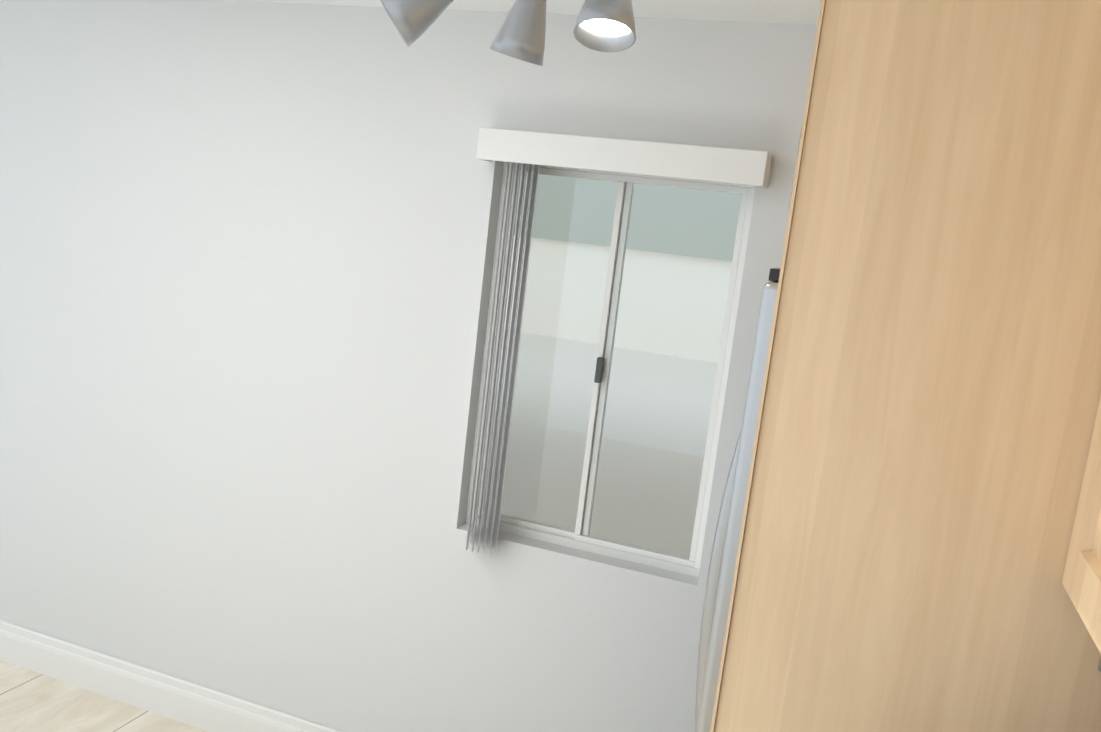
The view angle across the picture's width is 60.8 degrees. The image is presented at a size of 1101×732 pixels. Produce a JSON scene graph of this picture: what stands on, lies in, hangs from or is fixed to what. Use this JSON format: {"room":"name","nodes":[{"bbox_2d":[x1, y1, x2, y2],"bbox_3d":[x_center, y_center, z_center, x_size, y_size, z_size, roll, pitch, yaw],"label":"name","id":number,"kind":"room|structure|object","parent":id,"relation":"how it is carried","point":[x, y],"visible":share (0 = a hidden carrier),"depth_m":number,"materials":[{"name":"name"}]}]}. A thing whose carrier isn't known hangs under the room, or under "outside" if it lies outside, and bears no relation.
{"room":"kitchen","nodes":[
{"label":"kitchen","id":0,"kind":"room"},
{"bbox_2d":[0,660,207,731],"bbox_3d":[-1.565,1.559,0.607,4.350,0.060,5.350,10,9,19],"label":"floor","id":1,"kind":"structure","parent":0,"point":[31,701],"depth_m":3.13,"materials":[{"name":"wood"}]},
{"bbox_2d":[695,268,779,731],"bbox_3d":[0.663,0.727,1.764,0.828,1.748,0.930,10,9,19],"label":"fridge","id":2,"kind":"object","parent":1,"relation":"on","point":[720,579],"visible":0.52,"depth_m":1.37,"materials":[{"name":"grey metal"}]},
{"bbox_2d":[0,0,817,731],"bbox_3d":[-0.611,0.028,2.876,4.200,2.500,0.150,10,9,19],"label":"wall","id":3,"kind":"structure","parent":0,"point":[246,256],"depth_m":2.83,"materials":[{"name":"white paint"}]},
{"bbox_2d":[0,620,340,731],"bbox_3d":[-0.776,1.194,2.972,4.198,0.142,0.014,10,9,19],"label":"baseboard","id":4,"kind":"structure","parent":3,"relation":"attached to","point":[180,700],"depth_m":3.17,"materials":[{"name":"white wood"}]},
{"bbox_2d":[466,162,755,576],"bbox_3d":[0.149,-0.008,2.606,0.710,1.075,0.045,10,9,19],"label":"window","id":5,"kind":"structure","parent":3,"relation":"in","point":[578,538],"depth_m":2.58,"materials":[{"name":"white"}]},
{"bbox_2d":[594,357,604,382],"bbox_3d":[0.135,0.011,2.584,0.018,0.070,0.016,10,9,19],"label":"window latch","id":6,"kind":"object","parent":5,"relation":"attached to","point":[599,370],"depth_m":2.58,"materials":[{"name":"grey metal"}]},
{"bbox_2d":[476,127,771,188],"bbox_3d":[0.175,-0.536,2.404,0.758,0.082,0.086,10,9,19],"label":"valance","id":7,"kind":"object","parent":3,"relation":"attached to","point":[716,164],"visible":1,"depth_m":2.35,"materials":[{"name":"white wood"}]},
{"bbox_2d":[466,162,539,556],"bbox_3d":[-0.136,-0.011,2.576,0.116,1.085,0.059,10,9,19],"label":"window blind slats","id":8,"kind":"object","parent":7,"relation":"hanging from","point":[521,300],"visible":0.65,"depth_m":2.57,"materials":[{"name":"white plastic"}]},
{"bbox_2d":[224,0,820,23],"bbox_3d":[-1.283,-0.838,0.247,4.350,0.180,5.350,10,9,19],"label":"ceiling","id":9,"kind":"structure","parent":0,"point":[791,11],"depth_m":2.27,"materials":[{"name":"white paint"}]},
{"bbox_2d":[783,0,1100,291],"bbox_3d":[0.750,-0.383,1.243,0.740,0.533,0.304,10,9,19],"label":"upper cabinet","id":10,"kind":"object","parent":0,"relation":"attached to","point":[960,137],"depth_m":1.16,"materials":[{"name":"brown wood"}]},
{"bbox_2d":[1042,308,1100,711],"bbox_3d":[0.712,-0.107,0.658,0.350,0.913,0.822,10,9,19],"label":"upper cabinet","id":11,"kind":"object","parent":0,"relation":"attached to","point":[1072,587],"depth_m":1.14,"materials":[{"name":"brown wood"}]},
{"label":"outside","id":12,"kind":"structure","parent":0,"visible":0},
{"bbox_2d":[484,331,716,557],"bbox_3d":[3.896,0.850,9.888,18.000,0.100,15.849,10,9,19],"label":"ground","id":13,"kind":"structure","parent":12,"point":[540,428],"depth_m":8.17,"materials":[{"name":"beige"}]},
{"bbox_2d":[504,235,731,362],"bbox_3d":[5.553,-1.834,13.409,18.000,4.520,0.400,10,9,19],"label":"wall","id":14,"kind":"structure","parent":13,"relation":"on","point":[706,355],"depth_m":14.81,"materials":[{"name":"white"}]},
{"bbox_2d":[514,173,741,261],"bbox_3d":[5.456,-1.696,13.191,18.000,1.150,0.100,10,9,19],"label":"wall band","id":15,"kind":"object","parent":14,"relation":"attached to","point":[561,190],"depth_m":14.52,"materials":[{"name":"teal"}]},
{"bbox_3d":[-0.184,-0.761,0.869,0.570,0.100,1.940,10,9,19],"label":"tray ceiling","id":16,"kind":"structure","parent":0,"visible":0},
{"bbox_2d":[380,0,635,65],"bbox_3d":[-0.072,-0.649,1.253,0.468,0.406,0.474,10,9,19],"label":"ceiling light","id":17,"kind":"object","parent":16,"relation":"hanging from","point":[604,25],"visible":1,"depth_m":1.42,"materials":[{"name":"silver metal"}]}
]}

